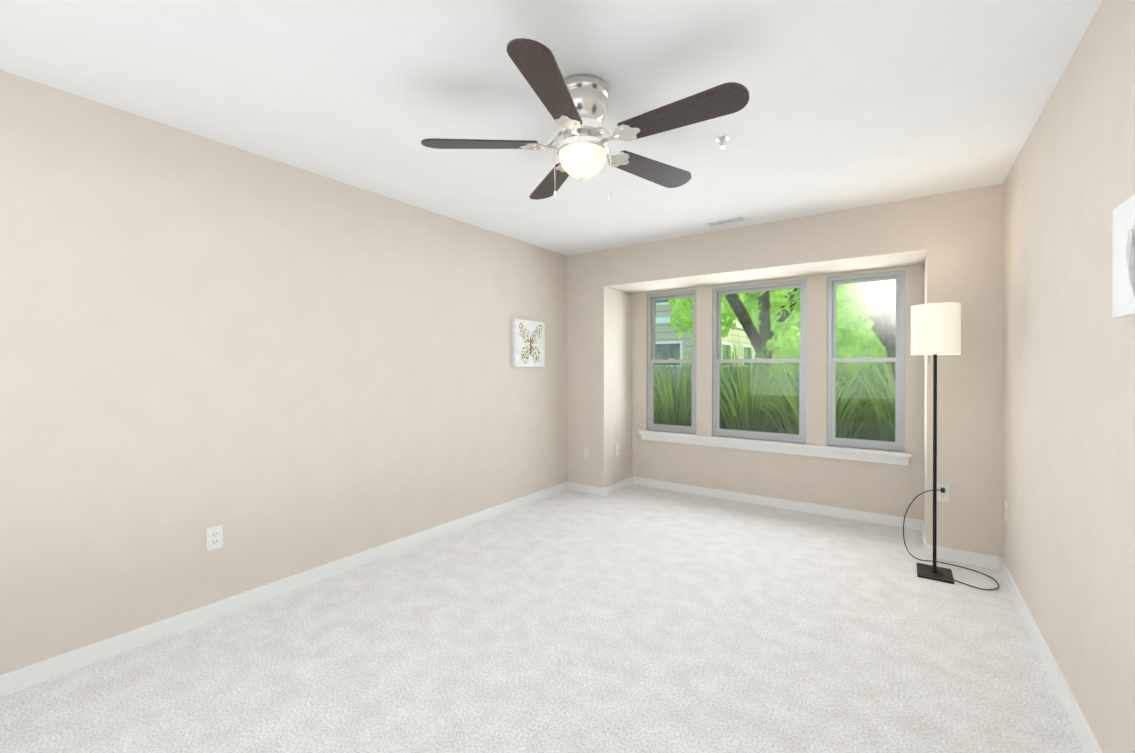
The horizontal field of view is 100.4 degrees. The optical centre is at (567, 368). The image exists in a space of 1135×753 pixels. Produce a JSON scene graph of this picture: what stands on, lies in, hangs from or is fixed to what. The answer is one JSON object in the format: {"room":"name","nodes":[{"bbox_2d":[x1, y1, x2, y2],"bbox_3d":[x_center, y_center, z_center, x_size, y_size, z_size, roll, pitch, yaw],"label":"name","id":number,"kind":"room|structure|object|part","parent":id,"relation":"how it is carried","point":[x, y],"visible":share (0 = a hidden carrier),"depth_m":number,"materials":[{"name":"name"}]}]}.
{"room":"empty bedroom","nodes":[
{"label":"empty bedroom","id":0,"kind":"room"},
{"bbox_2d":[0,70,566,674],"bbox_3d":[-1.488,0.054,2.965,0.120,2.440,5.185,0,0,35],"label":"wall","id":1,"kind":"structure","parent":0,"point":[276,370],"depth_m":2.44,"materials":[{"name":"paint"}]},
{"bbox_2d":[206,525,222,550],"bbox_3d":[-1.802,0.866,2.416,0.008,0.115,0.070,0,0,35],"label":"electrical outlet","id":2,"kind":"object","parent":1,"relation":"attached to","point":[214,537],"visible":1,"depth_m":2.41,"materials":[{"name":"white plastic"}]},
{"bbox_2d":[0,482,567,696],"bbox_3d":[-1.434,1.235,2.931,0.013,0.080,4.945,0,0,35],"label":"baseboard","id":3,"kind":"structure","parent":1,"relation":"attached to","point":[36,673],"depth_m":2.44,"materials":[{"name":"white wood"}]},
{"bbox_2d":[513,319,544,366],"bbox_3d":[-0.356,-0.228,4.420,0.039,0.430,0.420,0,0,35],"label":"framed picture","id":4,"kind":"object","parent":1,"relation":"attached to","point":[528,343],"visible":1,"depth_m":4.38,"materials":[{"name":"white paper"}]},
{"bbox_2d":[0,484,1085,752],"bbox_3d":[0.114,1.317,2.203,3.620,0.080,5.790,0,0,35],"label":"floor","id":5,"kind":"structure","parent":0,"point":[632,618],"depth_m":2.10,"materials":[{"name":"carpet"}]},
{"bbox_2d":[903,302,998,589],"bbox_3d":[2.388,0.442,2.967,0.460,1.666,0.438,0,0,35],"label":"floor lamp","id":6,"kind":"object","parent":5,"relation":"on","point":[935,329],"visible":1,"depth_m":2.87,"materials":[{"name":"black metal"}]},
{"bbox_3d":[2.390,1.037,2.972,0.460,0.477,0.430,0,0,35],"label":"cord","id":7,"kind":"part","parent":6,"relation":"part of","materials":[{"name":"black plastic"}]},
{"bbox_2d":[0,0,1102,255],"bbox_3d":[-0.061,-1.187,1.947,3.620,0.050,5.185,0,0,35],"label":"ceiling","id":8,"kind":"structure","parent":0,"point":[852,104],"depth_m":1.96,"materials":[{"name":"paint"}]},
{"bbox_2d":[421,38,749,200],"bbox_3d":[0.108,-0.929,1.938,1.221,0.466,1.272,0,0,35],"label":"ceiling fan","id":9,"kind":"object","parent":8,"relation":"hanging from","point":[575,106],"visible":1,"depth_m":1.87,"materials":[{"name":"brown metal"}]},
{"bbox_2d":[716,135,729,148],"bbox_3d":[0.786,-1.141,2.397,0.068,0.045,0.068,0,0,35],"label":"sprinkler","id":10,"kind":"object","parent":8,"relation":"attached to","point":[722,140],"visible":1,"depth_m":2.39,"materials":[{"name":"silver metal"}]},
{"bbox_2d":[704,215,748,226],"bbox_3d":[1.259,-1.163,3.754,0.320,0.010,0.120,0,0,35],"label":"ceiling vent","id":11,"kind":"object","parent":8,"relation":"in","point":[727,221],"visible":0.98,"depth_m":3.74,"materials":[{"name":"white metal"}]},
{"bbox_2d":[610,288,631,484],"bbox_3d":[0.555,0.227,5.065,0.120,2.080,0.605,0,0,35],"label":"wall","id":12,"kind":"structure","parent":0,"point":[621,374],"depth_m":4.97,"materials":[{"name":"paint"}]},
{"bbox_2d":[600,477,631,495],"bbox_3d":[0.527,1.227,4.915,0.013,0.080,0.588,0,0,35],"label":"baseboard","id":13,"kind":"structure","parent":12,"relation":"attached to","point":[605,491],"depth_m":4.85,"materials":[{"name":"white wood"}]},
{"bbox_2d":[616,444,618,455],"bbox_3d":[0.522,0.847,4.904,0.014,0.115,0.070,0,0,35],"label":"electrical outlet","id":14,"kind":"object","parent":12,"relation":"attached to","point":[617,449],"visible":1,"depth_m":4.90,"materials":[{"name":"white plastic"}]},
{"bbox_2d":[612,253,925,293],"bbox_3d":[1.644,-0.870,4.288,2.790,0.120,0.605,0,0,35],"label":"soffit","id":15,"kind":"structure","parent":0,"point":[866,264],"depth_m":4.04,"materials":[{"name":"paint"}]},
{"bbox_2d":[632,265,923,519],"bbox_3d":[1.784,0.229,4.490,2.550,2.080,0.120,0,0,35],"label":"wall","id":16,"kind":"structure","parent":0,"point":[885,489],"depth_m":4.18,"materials":[{"name":"paint"}]},
{"bbox_2d":[647,290,695,433],"bbox_3d":[1.112,-0.063,4.976,0.550,1.460,0.085,0,0,35],"label":"window","id":17,"kind":"structure","parent":16,"relation":"in","point":[652,342],"depth_m":5.01,"materials":[{"name":"grey"}]},
{"bbox_2d":[713,279,806,442],"bbox_3d":[1.809,-0.061,4.481,0.840,1.460,0.085,0,0,35],"label":"window","id":18,"kind":"structure","parent":16,"relation":"in","point":[800,437],"depth_m":4.46,"materials":[{"name":"grey"}]},
{"bbox_2d":[638,270,911,465],"bbox_3d":[1.777,-0.011,4.457,2.375,1.560,0.160,0,0,35],"label":"window","id":19,"kind":"structure","parent":16,"relation":"in","point":[898,276],"depth_m":4.03,"materials":[{"name":"grey"}]},
{"bbox_2d":[632,477,919,529],"bbox_3d":[1.746,1.229,4.439,2.550,0.080,0.013,0,0,35],"label":"baseboard","id":20,"kind":"structure","parent":16,"relation":"attached to","point":[909,523],"depth_m":4.26,"materials":[{"name":"white wood"}]},
{"bbox_2d":[567,184,1002,556],"bbox_3d":[1.405,0.051,4.016,3.380,2.440,0.120,0,0,35],"label":"wall","id":21,"kind":"structure","parent":0,"point":[965,248],"depth_m":3.23,"materials":[{"name":"paint"}]},
{"bbox_2d":[568,482,599,495],"bbox_3d":[0.173,1.228,4.815,0.390,0.080,0.013,0,0,35],"label":"baseboard","id":22,"kind":"structure","parent":21,"relation":"attached to","point":[577,487],"depth_m":4.81,"materials":[{"name":"white"}]},
{"bbox_2d":[584,447,589,458],"bbox_3d":[0.195,0.858,4.802,0.070,0.115,0.007,0,0,35],"label":"electrical outlet","id":23,"kind":"object","parent":21,"relation":"attached to","point":[587,452],"visible":1,"depth_m":4.79,"materials":[{"name":"beige plastic"}]},
{"bbox_2d":[937,484,948,501],"bbox_3d":[2.506,0.834,3.159,0.070,0.115,0.008,0,0,35],"label":"electrical outlet","id":24,"kind":"object","parent":21,"relation":"attached to","point":[942,497],"visible":0.67,"depth_m":3.15,"materials":[{"name":"white plastic"}]},
{"bbox_2d":[932,545,995,568],"bbox_3d":[2.582,1.234,3.104,0.360,0.080,0.013,0,0,35],"label":"baseboard","id":25,"kind":"structure","parent":21,"relation":"attached to","point":[962,556],"depth_m":3.08,"materials":[{"name":"white"}]},
{"bbox_2d":[923,253,926,536],"bbox_3d":[2.732,0.232,3.519,0.120,2.080,0.605,0,0,35],"label":"wall","id":26,"kind":"structure","parent":0,"point":[924,477],"depth_m":3.51,"materials":[{"name":"paint"}]},
{"bbox_2d":[920,520,931,556],"bbox_3d":[2.596,1.233,3.446,0.013,0.080,0.588,0,0,35],"label":"baseboard","id":27,"kind":"structure","parent":26,"relation":"attached to","point":[927,548],"depth_m":3.21,"materials":[{"name":"white wood"}]},
{"bbox_2d":[1002,0,1134,752],"bbox_3d":[1.365,0.062,0.938,0.120,2.440,5.185,0,0,35],"label":"wall","id":28,"kind":"structure","parent":0,"point":[1068,439],"depth_m":1.69,"materials":[{"name":"paint"}]},
{"bbox_2d":[1005,501,1007,522],"bbox_3d":[2.644,0.865,2.851,0.008,0.115,0.070,0,0,35],"label":"electrical outlet","id":29,"kind":"object","parent":28,"relation":"attached to","point":[1006,511],"visible":0.98,"depth_m":2.83,"materials":[{"name":"white plastic"}]},
{"bbox_2d":[996,556,1102,752],"bbox_3d":[1.311,1.242,0.980,0.013,0.080,4.945,0,0,35],"label":"baseboard","id":30,"kind":"structure","parent":28,"relation":"attached to","point":[1086,737],"depth_m":1.91,"materials":[{"name":"white wood"}]},
{"bbox_2d":[1112,194,1134,317],"bbox_3d":[1.445,-0.289,1.184,0.037,0.300,0.300,0,0,35],"label":"framed picture","id":31,"kind":"object","parent":28,"relation":"attached to","point":[1123,284],"visible":1,"depth_m":1.25,"materials":[{"name":"fabric"}]},
{"label":"outside","id":32,"kind":"structure","parent":0,"visible":0},
{"bbox_3d":[27.507,1.596,38.539,120.000,0.200,85.180,0,0,35],"label":"ground","id":33,"kind":"structure","parent":32,"visible":0},
{"bbox_2d":[654,292,771,377],"bbox_3d":[3.110,-3.093,21.617,10.600,9.300,9.800,0,0,35],"label":"building","id":34,"kind":"structure","parent":33,"relation":"on","point":[662,332],"depth_m":16.03,"materials":[{"name":"white"}]},
{"bbox_2d":[726,292,773,338],"bbox_3d":[6.924,-2.642,12.640,7.558,8.494,7.763,0,0,35],"label":"tree","id":35,"kind":"object","parent":33,"relation":"on","point":[751,315],"depth_m":13.80,"materials":[{"name":"green plant"}]},
{"bbox_2d":[654,366,893,438],"bbox_3d":[5.862,0.781,8.066,28.000,1.650,0.070,0,0,35],"label":"fence","id":36,"kind":"object","parent":33,"relation":"on","point":[679,370],"depth_m":10.31,"materials":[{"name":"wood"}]},
{"bbox_2d":[654,331,895,441],"bbox_3d":[3.279,0.527,6.243,8.627,2.171,4.220,0,0,35],"label":"ornamental grass","id":37,"kind":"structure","parent":33,"relation":"on","point":[879,419],"depth_m":5.93,"materials":[{"name":"green plant"}]},
{"bbox_2d":[668,280,895,399],"bbox_3d":[3.498,-1.161,8.282,4.153,5.568,4.515,0,0,35],"label":"tree","id":38,"kind":"object","parent":33,"relation":"on","point":[743,313],"depth_m":7.30,"materials":[{"name":"green plant"}]},
{"bbox_2d":[755,280,895,383],"bbox_3d":[5.114,-1.040,7.594,4.530,5.354,4.395,0,0,35],"label":"tree","id":39,"kind":"object","parent":33,"relation":"on","point":[888,337],"depth_m":7.48,"materials":[{"name":"green plant"}]}
]}

